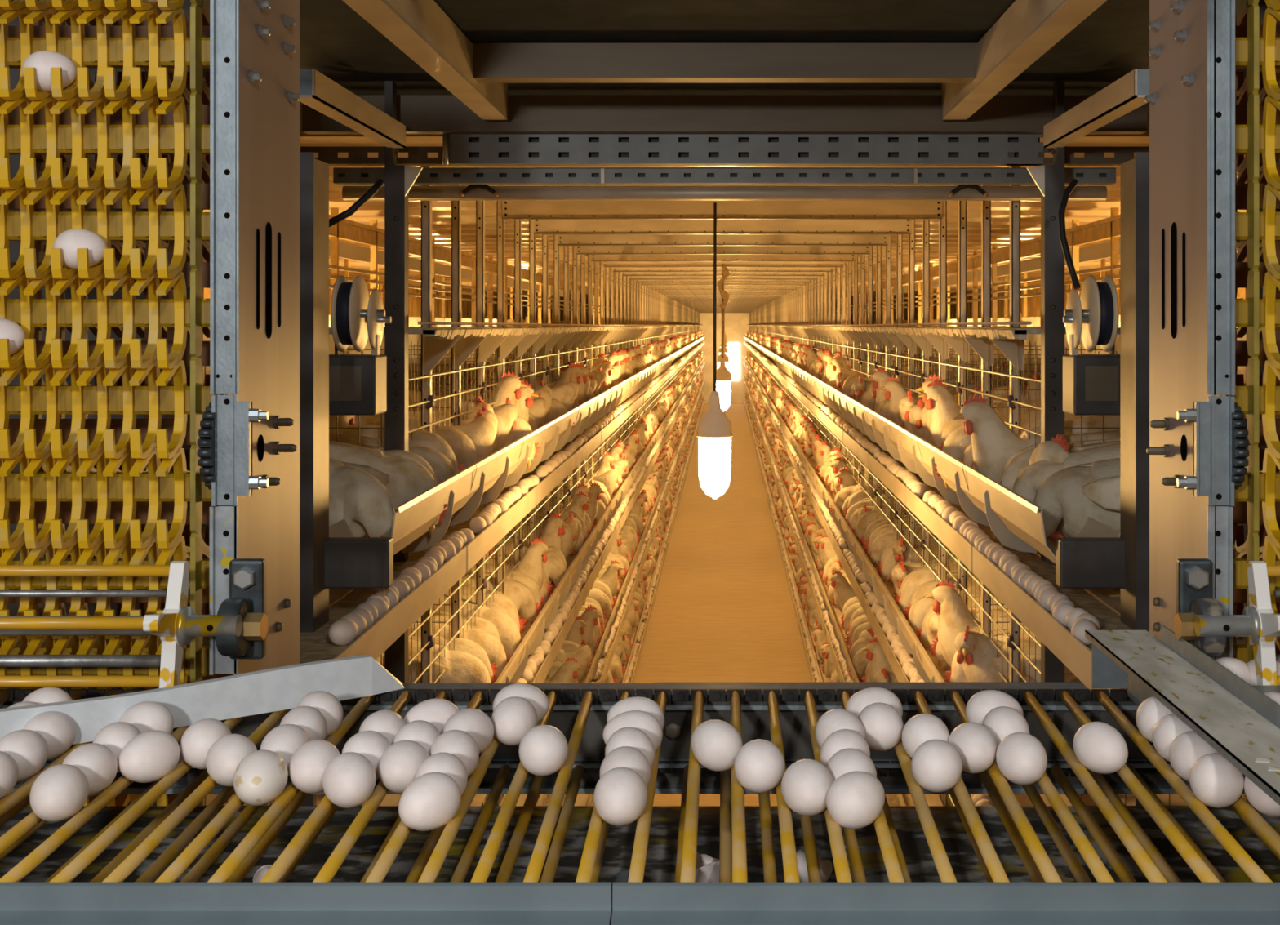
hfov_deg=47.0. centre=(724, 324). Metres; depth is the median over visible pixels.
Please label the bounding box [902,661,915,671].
egg
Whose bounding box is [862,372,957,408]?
hen
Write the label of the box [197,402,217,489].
sprocket
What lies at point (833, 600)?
hen
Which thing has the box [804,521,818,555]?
hen
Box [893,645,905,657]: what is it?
egg
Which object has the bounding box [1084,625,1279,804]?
channel
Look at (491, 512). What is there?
egg
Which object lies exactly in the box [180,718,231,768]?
egg
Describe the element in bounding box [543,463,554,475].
egg
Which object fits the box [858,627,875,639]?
hen
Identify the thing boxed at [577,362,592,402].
hen
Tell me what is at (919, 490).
egg
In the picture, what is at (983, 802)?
egg
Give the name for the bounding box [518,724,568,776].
egg
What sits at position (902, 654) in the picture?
egg
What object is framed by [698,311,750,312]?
crossbeam
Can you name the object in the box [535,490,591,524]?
hen
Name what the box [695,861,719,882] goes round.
eggshell
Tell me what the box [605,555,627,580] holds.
hen
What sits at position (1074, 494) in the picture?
hen
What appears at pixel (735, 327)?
wall
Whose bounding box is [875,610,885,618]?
egg
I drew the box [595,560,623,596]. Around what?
hen
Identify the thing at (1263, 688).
bar
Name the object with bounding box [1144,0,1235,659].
column
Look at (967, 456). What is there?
hen
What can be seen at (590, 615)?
hen
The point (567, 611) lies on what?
egg
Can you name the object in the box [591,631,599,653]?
hen
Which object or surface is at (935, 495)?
egg
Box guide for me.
[0,654,404,744]
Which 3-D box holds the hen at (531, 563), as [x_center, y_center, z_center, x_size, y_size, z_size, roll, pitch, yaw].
[-0.842,0.961,5.300,0.446,0.376,0.180,0,0,-27]
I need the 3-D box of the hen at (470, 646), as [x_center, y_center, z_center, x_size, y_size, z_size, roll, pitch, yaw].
[-0.858,1.006,4.088,0.429,0.283,0.185,0,0,1]
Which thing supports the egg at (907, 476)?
on the bank at (1011, 521)
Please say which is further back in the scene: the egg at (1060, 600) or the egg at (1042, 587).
the egg at (1042, 587)
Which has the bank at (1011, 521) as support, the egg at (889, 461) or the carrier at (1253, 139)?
the egg at (889, 461)
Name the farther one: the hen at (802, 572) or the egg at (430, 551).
the hen at (802, 572)
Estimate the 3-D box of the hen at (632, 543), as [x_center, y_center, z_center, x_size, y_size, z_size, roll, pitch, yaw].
[-0.835,1.538,10.290,0.444,0.234,0.197,0,0,3]
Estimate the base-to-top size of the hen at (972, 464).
0.303 m
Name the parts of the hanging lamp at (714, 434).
lamp glass, cord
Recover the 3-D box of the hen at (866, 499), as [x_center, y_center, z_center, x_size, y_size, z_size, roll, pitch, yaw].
[0.848,0.941,7.449,0.456,0.227,0.187,0,0,0]
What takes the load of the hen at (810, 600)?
in the bank at (1011, 521)
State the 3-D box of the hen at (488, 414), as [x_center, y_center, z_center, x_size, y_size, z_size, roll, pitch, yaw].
[-0.849,0.386,4.167,0.423,0.308,0.185,0,0,-22]
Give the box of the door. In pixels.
[728,342,739,380]
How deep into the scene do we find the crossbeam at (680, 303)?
24.78 m
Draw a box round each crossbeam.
[302,95,1147,134]
[342,186,1106,200]
[472,43,977,83]
[502,200,942,219]
[533,219,911,234]
[557,234,888,245]
[576,245,869,254]
[591,254,855,261]
[603,261,843,266]
[613,266,833,271]
[622,271,825,275]
[629,275,817,279]
[635,279,811,282]
[640,282,806,284]
[646,284,801,287]
[650,287,797,289]
[654,289,793,291]
[657,291,790,293]
[661,293,786,294]
[663,294,783,296]
[666,296,781,297]
[669,297,778,297]
[671,297,777,299]
[673,299,774,300]
[675,300,773,301]
[676,301,771,302]
[678,302,769,302]
[680,302,768,303]
[681,303,766,304]
[683,304,765,305]
[685,305,763,306]
[686,306,761,306]
[688,306,759,307]
[690,307,758,308]
[692,308,756,309]
[693,309,755,310]
[694,310,753,311]
[697,311,751,311]
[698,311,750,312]
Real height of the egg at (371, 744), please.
0.046 m
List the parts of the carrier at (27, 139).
plate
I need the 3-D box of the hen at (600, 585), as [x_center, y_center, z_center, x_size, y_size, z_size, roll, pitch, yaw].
[-0.859,1.534,8.447,0.447,0.250,0.200,0,0,16]
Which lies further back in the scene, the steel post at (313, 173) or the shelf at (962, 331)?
the shelf at (962, 331)
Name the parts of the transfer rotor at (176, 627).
rotor rod, rotor rod, rotor rod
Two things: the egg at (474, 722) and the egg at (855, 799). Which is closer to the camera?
the egg at (855, 799)
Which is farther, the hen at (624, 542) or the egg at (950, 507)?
the hen at (624, 542)
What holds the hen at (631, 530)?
in the bank at (437, 355)
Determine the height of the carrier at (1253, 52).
0.113 m
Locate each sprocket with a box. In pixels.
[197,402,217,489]
[1231,402,1248,489]
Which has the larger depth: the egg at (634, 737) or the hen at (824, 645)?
the hen at (824, 645)
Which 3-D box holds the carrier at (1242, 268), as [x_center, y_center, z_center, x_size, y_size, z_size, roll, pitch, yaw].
[0.768,-0.057,1.904,0.367,0.113,0.084,0,0,0]
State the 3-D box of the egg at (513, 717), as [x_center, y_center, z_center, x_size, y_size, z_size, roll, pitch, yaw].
[-0.208,0.392,1.449,0.045,0.046,0.057,0,0,0]
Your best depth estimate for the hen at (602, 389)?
7.91 m
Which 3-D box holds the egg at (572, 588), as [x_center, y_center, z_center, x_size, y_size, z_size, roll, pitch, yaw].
[-0.628,1.121,6.155,0.044,0.043,0.055,0,0,23]
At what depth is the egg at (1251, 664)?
1.59 m
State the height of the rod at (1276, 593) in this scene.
0.008 m
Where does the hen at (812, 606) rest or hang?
in the bank at (1011, 521)
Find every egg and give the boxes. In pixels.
[0,317,26,355]
[0,728,48,782]
[0,751,18,799]
[8,701,39,707]
[22,50,76,91]
[22,686,72,703]
[22,710,76,759]
[29,764,88,822]
[53,228,107,269]
[62,742,117,796]
[92,721,141,772]
[118,701,173,734]
[118,729,180,782]
[142,0,157,3]
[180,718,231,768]
[205,733,257,786]
[232,749,288,805]
[259,724,310,775]
[280,705,327,740]
[288,739,340,793]
[297,690,343,737]
[322,751,375,808]
[328,618,358,645]
[339,613,366,637]
[341,730,391,779]
[350,607,373,631]
[354,602,377,625]
[358,709,405,744]
[364,597,388,621]
[367,592,390,608]
[376,585,399,598]
[377,588,398,610]
[377,739,429,793]
[392,578,409,601]
[392,720,440,755]
[395,574,414,593]
[398,772,461,831]
[399,567,422,578]
[400,570,421,588]
[403,697,458,733]
[411,563,431,582]
[414,752,467,795]
[415,559,436,575]
[417,555,437,569]
[422,549,444,559]
[426,552,443,568]
[429,546,446,563]
[429,729,479,777]
[435,539,454,546]
[439,542,456,562]
[442,707,493,754]
[445,533,463,547]
[446,536,462,554]
[450,530,466,546]
[459,528,474,546]
[468,516,486,533]
[475,511,493,521]
[477,514,492,528]
[480,506,497,519]
[482,509,496,522]
[484,502,501,516]
[485,505,498,517]
[490,696,537,745]
[491,498,505,502]
[493,683,549,722]
[495,501,507,516]
[497,497,510,509]
[498,493,514,504]
[500,494,513,506]
[505,491,516,504]
[507,485,521,492]
[507,487,521,496]
[509,489,520,502]
[514,480,528,488]
[515,484,528,497]
[515,678,527,683]
[518,479,529,489]
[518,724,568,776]
[520,668,533,682]
[524,477,534,491]
[525,665,533,671]
[526,661,537,675]
[527,475,539,482]
[527,657,537,666]
[528,476,538,487]
[528,654,540,666]
[529,648,544,656]
[531,652,544,664]
[533,467,547,480]
[535,466,548,475]
[536,645,544,652]
[539,642,550,655]
[541,640,551,648]
[542,631,554,643]
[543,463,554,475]
[544,461,555,469]
[544,623,556,631]
[546,626,558,635]
[546,628,556,639]
[549,458,559,469]
[551,621,561,631]
[553,617,562,626]
[554,455,563,465]
[555,613,563,621]
[557,610,567,622]
[558,452,567,462]
[559,604,570,611]
[560,606,569,616]
[564,599,573,608]
[566,596,574,606]
[568,591,577,599]
[568,592,576,601]
[569,586,580,592]
[570,588,579,598]
[593,766,647,825]
[600,746,650,786]
[602,710,662,751]
[604,726,654,767]
[606,696,664,729]
[690,719,742,771]
[733,738,784,792]
[781,759,833,815]
[815,708,865,748]
[820,728,870,767]
[826,747,876,781]
[826,770,884,829]
[845,687,902,718]
[857,702,903,751]
[866,595,875,605]
[871,597,881,605]
[871,603,880,613]
[873,605,884,615]
[875,608,885,613]
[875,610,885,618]
[876,613,886,624]
[880,456,888,466]
[880,615,887,625]
[882,622,892,634]
[883,457,893,467]
[886,459,897,468]
[886,625,897,631]
[886,628,897,635]
[886,631,897,643]
[888,463,898,471]
[890,464,900,474]
[890,633,898,642]
[890,639,901,649]
[892,466,902,475]
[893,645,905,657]
[895,468,905,481]
[896,648,907,658]
[898,651,911,659]
[899,470,911,480]
[899,654,911,666]
[901,471,912,482]
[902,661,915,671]
[902,713,949,757]
[903,474,914,485]
[904,664,915,677]
[905,475,919,484]
[905,657,915,664]
[906,477,917,486]
[906,479,918,487]
[907,667,917,679]
[908,480,919,490]
[910,675,922,682]
[911,484,925,497]
[911,671,919,677]
[911,739,962,791]
[915,481,927,491]
[922,492,934,506]
[923,490,936,496]
[928,493,941,501]
[928,496,942,507]
[930,497,943,513]
[934,499,951,511]
[937,502,951,512]
[937,504,951,517]
[942,508,955,524]
[944,506,958,511]
[947,721,996,773]
[948,511,964,521]
[950,512,965,526]
[952,515,969,523]
[952,517,967,533]
[959,522,974,537]
[963,520,978,527]
[963,525,978,539]
[965,689,1023,724]
[966,528,986,542]
[968,530,985,545]
[972,793,989,804]
[973,533,991,546]
[974,536,991,549]
[974,799,991,805]
[977,539,994,556]
[982,706,1029,749]
[984,542,1003,558]
[986,546,1004,564]
[992,549,1011,567]
[995,732,1047,784]
[999,555,1017,571]
[1000,552,1020,561]
[1003,559,1022,579]
[1010,563,1031,577]
[1012,567,1031,585]
[1017,571,1038,592]
[1024,574,1044,596]
[1031,579,1053,597]
[1034,583,1057,603]
[1037,587,1059,611]
[1047,592,1070,613]
[1051,597,1075,613]
[1052,602,1075,627]
[1065,607,1088,630]
[1071,618,1097,645]
[1073,721,1128,773]
[1074,613,1100,630]
[1135,696,1173,742]
[1152,713,1192,761]
[1168,730,1219,782]
[1189,752,1244,808]
[1214,657,1250,684]
[1244,775,1279,817]
[1246,658,1279,684]
[1263,691,1279,704]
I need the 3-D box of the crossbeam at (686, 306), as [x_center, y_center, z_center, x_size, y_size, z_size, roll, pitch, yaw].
[-0.009,-0.391,28.927,1.487,0.067,0.050,0,0,0]
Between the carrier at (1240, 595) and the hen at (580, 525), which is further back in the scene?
the hen at (580, 525)
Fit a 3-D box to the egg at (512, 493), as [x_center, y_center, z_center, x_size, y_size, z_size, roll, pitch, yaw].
[-0.634,0.513,4.327,0.044,0.044,0.055,0,0,19]
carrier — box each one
[0,0,201,10]
[0,4,209,99]
[0,92,209,189]
[0,180,209,279]
[0,268,209,368]
[0,356,220,458]
[0,444,211,548]
[0,533,209,638]
[0,635,217,689]
[0,793,180,805]
[5,162,209,248]
[6,240,209,298]
[7,470,233,552]
[8,7,209,96]
[8,84,209,172]
[8,393,227,471]
[8,547,209,615]
[9,327,233,395]
[33,636,233,689]
[1215,327,1279,395]
[1215,501,1279,552]
[1221,395,1279,471]
[1228,356,1279,458]
[1233,533,1279,638]
[1233,547,1279,614]
[1233,636,1276,644]
[1233,636,1279,662]
[1234,444,1279,548]
[1235,4,1279,99]
[1235,7,1279,96]
[1235,84,1279,172]
[1235,92,1279,189]
[1235,162,1279,248]
[1235,180,1279,279]
[1235,240,1279,298]
[1235,268,1279,368]
[1247,0,1279,10]
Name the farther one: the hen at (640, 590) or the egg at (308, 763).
the hen at (640, 590)
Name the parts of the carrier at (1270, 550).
plate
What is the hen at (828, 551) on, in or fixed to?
in the bank at (1011, 521)
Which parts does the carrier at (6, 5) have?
plate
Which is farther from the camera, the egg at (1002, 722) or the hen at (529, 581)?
the hen at (529, 581)
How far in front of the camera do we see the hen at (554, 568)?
5.75 m
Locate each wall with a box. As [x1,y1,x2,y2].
[203,278,605,324]
[609,310,836,403]
[846,100,1246,324]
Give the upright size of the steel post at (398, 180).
1.750 m
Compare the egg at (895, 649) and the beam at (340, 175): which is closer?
the beam at (340, 175)
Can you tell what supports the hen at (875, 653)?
in the bank at (1011, 521)
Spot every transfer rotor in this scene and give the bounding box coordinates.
[0,560,242,688]
[1194,560,1279,684]
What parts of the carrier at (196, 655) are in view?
plate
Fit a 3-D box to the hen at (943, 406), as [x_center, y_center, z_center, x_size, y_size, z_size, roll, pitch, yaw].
[0.815,0.351,4.498,0.455,0.378,0.184,0,0,-17]
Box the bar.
[1251,684,1279,693]
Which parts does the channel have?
hanger plate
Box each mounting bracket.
[215,558,267,659]
[1173,558,1226,657]
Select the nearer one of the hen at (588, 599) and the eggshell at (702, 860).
the eggshell at (702, 860)
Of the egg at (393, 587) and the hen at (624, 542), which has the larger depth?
the hen at (624, 542)
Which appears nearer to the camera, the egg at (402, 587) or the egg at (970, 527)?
the egg at (402, 587)
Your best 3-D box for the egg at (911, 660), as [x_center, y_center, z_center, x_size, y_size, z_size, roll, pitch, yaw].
[0.616,1.121,4.837,0.044,0.044,0.055,0,0,-19]
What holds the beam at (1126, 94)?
attached to the steel post at (1050, 180)
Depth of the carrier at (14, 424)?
1.86 m
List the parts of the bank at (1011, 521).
upright post, upright post, upright post, upright post, upright post, upright post, upright post, upright post, upright post, upright post, upright post, upright post, upright post, upright post, upright post, upright post, upright post, upright post, upright post, upright post, upright post, upright post, upright post, upright post, upright post, upright post, upright post, upright post, upright post, upright post, upright post, upright post, upright post, upright post, upright post, upright post, upright post, upright post, upright post, upright post, upright post, upright post, upright post, upright post, upright post, upright post, upright post, upright post, upright post, upright post, upright post, upright post, upright post, upright post, upright post, upright post, upright post, upright post, upright post, upright post, upright post, upright post, upright post, upright post, upright post, upright post, upright post, upright post, upright post, upright post, panel, panel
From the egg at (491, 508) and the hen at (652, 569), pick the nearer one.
the egg at (491, 508)
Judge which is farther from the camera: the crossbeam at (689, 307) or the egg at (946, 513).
the crossbeam at (689, 307)
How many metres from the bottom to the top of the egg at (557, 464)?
0.044 m
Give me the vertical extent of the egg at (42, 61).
0.046 m
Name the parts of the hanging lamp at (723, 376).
cord, lamp glass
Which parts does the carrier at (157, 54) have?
plate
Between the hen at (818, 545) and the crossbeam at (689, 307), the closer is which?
the hen at (818, 545)
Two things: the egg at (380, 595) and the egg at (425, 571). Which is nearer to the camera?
the egg at (380, 595)
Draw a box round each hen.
[328,432,455,483]
[328,440,448,536]
[328,457,394,589]
[342,423,466,473]
[346,443,438,484]
[354,414,479,468]
[382,639,491,683]
[408,390,541,468]
[408,395,493,420]
[408,397,518,454]
[408,404,497,453]
[408,408,494,460]
[408,621,511,682]
[408,635,497,682]
[416,614,501,642]
[432,594,521,657]
[436,380,552,422]
[437,391,548,427]
[444,588,523,638]
[450,582,525,632]
[461,399,537,431]
[461,574,540,626]
[464,564,546,618]
[467,378,538,422]
[467,386,574,431]
[484,536,552,591]
[485,369,527,408]
[488,556,552,607]
[493,542,572,591]
[493,551,553,591]
[504,511,568,552]
[504,536,568,585]
[505,368,599,406]
[506,373,590,403]
[509,515,577,558]
[521,511,577,553]
[521,514,582,555]
[523,512,586,555]
[524,361,586,408]
[524,370,596,393]
[524,378,582,408]
[525,366,606,396]
[535,364,606,394]
[535,377,578,411]
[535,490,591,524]
[535,506,591,540]
[537,502,595,534]
[539,362,612,389]
[543,655,582,683]
[545,405,557,423]
[548,481,604,523]
[548,483,592,511]
[548,488,609,525]
[548,664,577,683]
[553,660,579,683]
[555,639,591,683]
[559,482,609,509]
[560,479,610,503]
[560,640,591,677]
[564,615,587,645]
[568,464,618,497]
[568,475,606,489]
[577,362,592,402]
[577,610,604,641]
[578,462,624,488]
[578,467,620,494]
[579,451,616,475]
[579,604,602,648]
[580,605,604,630]
[583,601,605,624]
[585,456,628,475]
[585,596,604,616]
[586,589,616,619]
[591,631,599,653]
[592,580,616,606]
[595,359,614,390]
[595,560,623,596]
[598,560,612,578]
[604,560,620,577]
[604,670,616,683]
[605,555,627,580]
[608,551,633,578]
[608,659,624,683]
[609,533,624,554]
[612,657,624,672]
[613,653,626,673]
[614,627,628,657]
[615,580,622,595]
[619,545,628,559]
[620,530,638,547]
[620,534,637,558]
[620,647,629,666]
[621,538,633,555]
[621,544,633,566]
[622,521,637,534]
[622,525,639,542]
[622,619,634,638]
[622,638,635,659]
[624,628,631,643]
[624,635,632,649]
[626,516,639,533]
[626,595,641,628]
[627,514,645,536]
[632,611,642,627]
[633,591,648,609]
[635,577,643,593]
[636,600,643,617]
[638,568,648,591]
[639,587,644,600]
[642,556,652,578]
[642,587,647,595]
[644,580,648,589]
[645,551,652,560]
[648,546,657,558]
[648,564,654,574]
[649,534,662,555]
[650,555,657,567]
[788,536,793,549]
[789,542,797,553]
[790,552,802,573]
[794,567,803,586]
[797,583,802,595]
[799,511,807,525]
[799,568,804,579]
[799,574,807,595]
[799,581,808,608]
[800,515,807,533]
[800,592,804,605]
[801,524,822,547]
[801,580,813,607]
[802,513,822,540]
[803,602,808,613]
[804,503,813,515]
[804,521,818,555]
[805,602,815,619]
[806,608,818,629]
[808,507,821,524]
[810,626,826,662]
[811,533,825,567]
[812,620,822,630]
[813,641,817,653]
[814,526,826,536]
[814,555,823,571]
[815,651,823,663]
[817,534,836,563]
[818,641,827,671]
[820,556,839,583]
[821,458,858,488]
[821,645,835,678]
[821,662,829,677]
[823,577,848,606]
[824,564,832,588]
[825,461,858,484]
[826,569,857,613]
[827,446,858,473]
[827,452,866,474]
[827,463,866,496]
[828,355,884,384]
[828,568,846,587]
[829,456,866,478]
[829,669,839,682]
[830,480,885,514]
[831,472,835,487]
[831,560,843,573]
[831,581,852,609]
[833,474,875,493]
[834,366,906,391]
[834,466,875,489]
[835,369,851,391]
[839,494,852,519]
[840,368,906,395]
[840,596,859,622]
[840,602,861,633]
[844,488,885,516]
[844,494,896,524]
[844,616,869,644]
[848,373,905,398]
[848,502,905,530]
[848,606,865,631]
[848,613,866,635]
[848,622,873,651]
[848,646,870,680]
[849,635,877,662]
[851,506,908,542]
[853,370,938,402]
[854,368,938,401]
[857,505,871,518]
[858,493,885,502]
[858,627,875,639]
[859,373,938,404]
[859,515,908,546]
[861,662,869,682]
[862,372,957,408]
[862,517,917,546]
[862,636,893,682]
[863,518,922,555]
[866,526,933,567]
[867,366,968,408]
[870,377,958,402]
[871,381,969,412]
[873,667,898,682]
[876,381,958,413]
[876,534,937,568]
[876,538,938,582]
[879,375,981,425]
[879,384,976,417]
[885,390,968,422]
[891,558,956,595]
[892,536,949,565]
[893,556,956,598]
[893,563,974,614]
[894,550,955,595]
[898,385,1024,433]
[903,575,977,621]
[907,578,994,642]
[909,392,1026,441]
[915,373,1007,441]
[915,595,1001,650]
[919,377,991,447]
[920,398,1039,445]
[924,578,1026,666]
[925,603,1007,662]
[928,608,1009,667]
[933,409,1092,488]
[937,400,1040,449]
[942,631,1037,682]
[952,392,1119,483]
[954,625,1091,693]
[961,413,1087,466]
[971,430,1024,470]
[999,438,1119,490]
[1012,443,1119,524]
[1029,434,1119,465]
[1033,457,1119,596]
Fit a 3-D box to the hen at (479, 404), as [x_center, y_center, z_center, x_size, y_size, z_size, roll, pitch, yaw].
[-0.877,0.378,4.302,0.427,0.325,0.186,0,0,-28]
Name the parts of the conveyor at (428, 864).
rod, return rod, rod, return rod, rod, rod, rod, return rod, rod, rod, return rod, return rod, rod, rod, return rod, return rod, rod, return rod, rod, rod, return rod, rod, return rod, rod, return rod, rod, return rod, rod, return rod, drive chain, return rod, rod, return chain, rod, return rod, rod, return rod, rod, return rod, rod, return rod, rod, return rod, rod, return rod, rod, rod, return rod, rod, return rod, return rod, rod, return rod, rod, return rod, rod, return rod, rod, return rod, rod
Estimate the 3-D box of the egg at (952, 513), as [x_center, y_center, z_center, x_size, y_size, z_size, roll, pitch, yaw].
[0.615,0.513,3.875,0.044,0.044,0.055,0,0,-29]
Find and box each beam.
[299,68,405,147]
[300,133,1149,165]
[333,168,1115,184]
[342,0,507,119]
[941,0,1106,119]
[1043,68,1149,147]
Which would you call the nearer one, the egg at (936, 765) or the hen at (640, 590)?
the egg at (936, 765)
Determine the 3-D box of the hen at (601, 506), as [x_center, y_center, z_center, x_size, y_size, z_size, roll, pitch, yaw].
[-0.821,0.940,7.612,0.451,0.248,0.188,0,0,-1]
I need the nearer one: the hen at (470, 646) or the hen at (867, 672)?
the hen at (470, 646)
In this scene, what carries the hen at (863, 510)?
in the bank at (1011, 521)
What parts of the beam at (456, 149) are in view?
arm, arm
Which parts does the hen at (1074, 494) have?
leg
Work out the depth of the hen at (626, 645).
9.70 m
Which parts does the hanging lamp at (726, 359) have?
lamp glass, cord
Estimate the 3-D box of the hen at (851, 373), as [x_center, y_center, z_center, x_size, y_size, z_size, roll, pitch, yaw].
[0.836,0.331,8.128,0.458,0.207,0.199,0,0,10]
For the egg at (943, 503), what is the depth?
4.05 m
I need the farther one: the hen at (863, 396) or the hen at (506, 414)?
the hen at (863, 396)
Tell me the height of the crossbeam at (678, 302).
0.067 m
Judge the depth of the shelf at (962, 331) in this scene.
5.44 m
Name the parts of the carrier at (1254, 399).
plate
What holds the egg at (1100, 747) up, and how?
on the conveyor at (428, 864)
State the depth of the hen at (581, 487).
7.33 m
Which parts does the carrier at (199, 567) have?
plate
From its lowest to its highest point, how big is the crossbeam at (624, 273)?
0.067 m
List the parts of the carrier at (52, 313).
plate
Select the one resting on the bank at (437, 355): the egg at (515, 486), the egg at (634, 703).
the egg at (515, 486)
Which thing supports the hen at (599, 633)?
in the bank at (437, 355)
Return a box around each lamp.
[524,290,528,323]
[696,202,733,498]
[715,263,731,410]
[716,311,728,368]
[719,342,728,355]
[921,290,922,323]
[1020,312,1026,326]
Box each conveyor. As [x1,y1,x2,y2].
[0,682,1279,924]
[0,688,1279,882]
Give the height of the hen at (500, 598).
0.301 m
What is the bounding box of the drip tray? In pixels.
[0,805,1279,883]
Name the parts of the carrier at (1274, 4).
plate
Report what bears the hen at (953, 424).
in the bank at (1011, 521)
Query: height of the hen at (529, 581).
0.339 m
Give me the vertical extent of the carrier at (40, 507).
0.113 m
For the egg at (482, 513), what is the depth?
3.84 m
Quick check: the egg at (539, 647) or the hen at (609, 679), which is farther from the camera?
the hen at (609, 679)
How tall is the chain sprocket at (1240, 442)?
0.100 m
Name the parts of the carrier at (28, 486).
plate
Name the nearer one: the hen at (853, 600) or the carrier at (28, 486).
the carrier at (28, 486)
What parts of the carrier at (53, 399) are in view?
plate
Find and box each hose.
[328,178,384,227]
[1057,178,1080,288]
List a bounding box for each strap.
[458,184,498,196]
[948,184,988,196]
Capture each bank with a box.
[4,0,705,805]
[743,0,1279,805]
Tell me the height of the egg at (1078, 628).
0.044 m
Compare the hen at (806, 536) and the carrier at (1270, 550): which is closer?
the carrier at (1270, 550)
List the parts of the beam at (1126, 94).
plate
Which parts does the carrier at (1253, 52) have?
plate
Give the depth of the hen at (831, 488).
8.92 m
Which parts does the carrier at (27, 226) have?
plate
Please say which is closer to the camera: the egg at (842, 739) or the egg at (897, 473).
the egg at (842, 739)
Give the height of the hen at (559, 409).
0.230 m
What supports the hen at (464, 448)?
in the bank at (437, 355)
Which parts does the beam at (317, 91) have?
plate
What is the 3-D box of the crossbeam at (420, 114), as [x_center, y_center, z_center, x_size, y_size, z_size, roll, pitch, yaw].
[0.000,-0.490,3.425,1.960,0.084,0.050,0,0,0]
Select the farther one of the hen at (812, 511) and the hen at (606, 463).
the hen at (812, 511)
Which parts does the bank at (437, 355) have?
panel, panel, upright post, upright post, upright post, upright post, upright post, upright post, upright post, upright post, upright post, upright post, upright post, upright post, upright post, upright post, upright post, upright post, upright post, upright post, upright post, upright post, upright post, upright post, upright post, upright post, upright post, upright post, upright post, upright post, upright post, upright post, upright post, upright post, upright post, upright post, upright post, upright post, upright post, upright post, upright post, upright post, upright post, upright post, upright post, upright post, upright post, upright post, upright post, upright post, upright post, upright post, upright post, upright post, upright post, upright post, upright post, upright post, upright post, upright post, upright post, upright post, upright post, upright post, upright post, upright post, upright post, upright post, upright post, upright post, upright post, upright post, upright post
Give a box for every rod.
[0,590,167,596]
[0,654,160,666]
[1273,590,1279,596]
[1275,654,1279,662]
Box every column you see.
[209,0,299,675]
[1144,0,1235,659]
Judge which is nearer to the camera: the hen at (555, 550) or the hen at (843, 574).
the hen at (555, 550)
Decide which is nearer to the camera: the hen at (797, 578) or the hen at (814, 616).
the hen at (814, 616)
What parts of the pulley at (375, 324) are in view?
arm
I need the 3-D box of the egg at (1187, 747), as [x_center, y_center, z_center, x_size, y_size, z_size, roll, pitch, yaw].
[0.432,0.397,1.343,0.045,0.045,0.058,0,0,0]
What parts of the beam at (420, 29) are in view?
plate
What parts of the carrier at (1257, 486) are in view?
plate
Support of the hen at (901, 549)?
in the bank at (1011, 521)
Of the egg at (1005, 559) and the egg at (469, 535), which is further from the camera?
the egg at (469, 535)
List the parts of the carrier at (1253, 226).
plate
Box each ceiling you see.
[203,0,1246,100]
[203,104,1246,310]
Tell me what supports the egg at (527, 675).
on the bank at (437, 355)
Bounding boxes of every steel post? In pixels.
[299,151,328,805]
[384,80,422,683]
[1026,80,1064,682]
[1120,151,1149,805]
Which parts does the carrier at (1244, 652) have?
plate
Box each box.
[324,537,393,588]
[328,354,386,415]
[1056,537,1124,588]
[1062,354,1119,415]
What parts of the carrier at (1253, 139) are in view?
plate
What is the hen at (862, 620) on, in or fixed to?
in the bank at (1011, 521)
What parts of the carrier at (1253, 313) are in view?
plate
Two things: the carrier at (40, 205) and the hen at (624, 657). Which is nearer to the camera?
the carrier at (40, 205)
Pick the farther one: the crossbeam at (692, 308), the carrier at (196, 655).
the crossbeam at (692, 308)
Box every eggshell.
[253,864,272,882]
[695,850,719,869]
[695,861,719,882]
[795,848,831,882]
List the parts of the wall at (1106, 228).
post, post, post, post, post, post, post, post, white panel, post, white panel, post, post, white panel, post, white panel, post, post, white panel, post, white panel, post, white panel, post, white panel, post, post, white panel, post, white panel, post, post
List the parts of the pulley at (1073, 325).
arm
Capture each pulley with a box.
[330,275,386,355]
[364,289,391,355]
[1062,289,1088,355]
[1063,275,1118,355]
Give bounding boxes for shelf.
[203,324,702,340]
[746,324,1246,339]
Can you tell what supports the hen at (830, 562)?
in the bank at (1011, 521)
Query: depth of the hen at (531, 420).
5.13 m
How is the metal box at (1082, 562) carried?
attached to the bank at (1011, 521)
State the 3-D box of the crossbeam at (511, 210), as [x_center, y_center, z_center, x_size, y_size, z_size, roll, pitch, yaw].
[-0.009,-0.391,4.973,1.487,0.067,0.050,0,0,0]
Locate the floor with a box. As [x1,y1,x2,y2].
[633,403,812,805]
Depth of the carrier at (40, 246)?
1.88 m
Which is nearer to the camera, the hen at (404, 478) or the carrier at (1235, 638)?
the carrier at (1235, 638)
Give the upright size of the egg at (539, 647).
0.043 m
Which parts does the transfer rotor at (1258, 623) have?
rotor rod, rotor rod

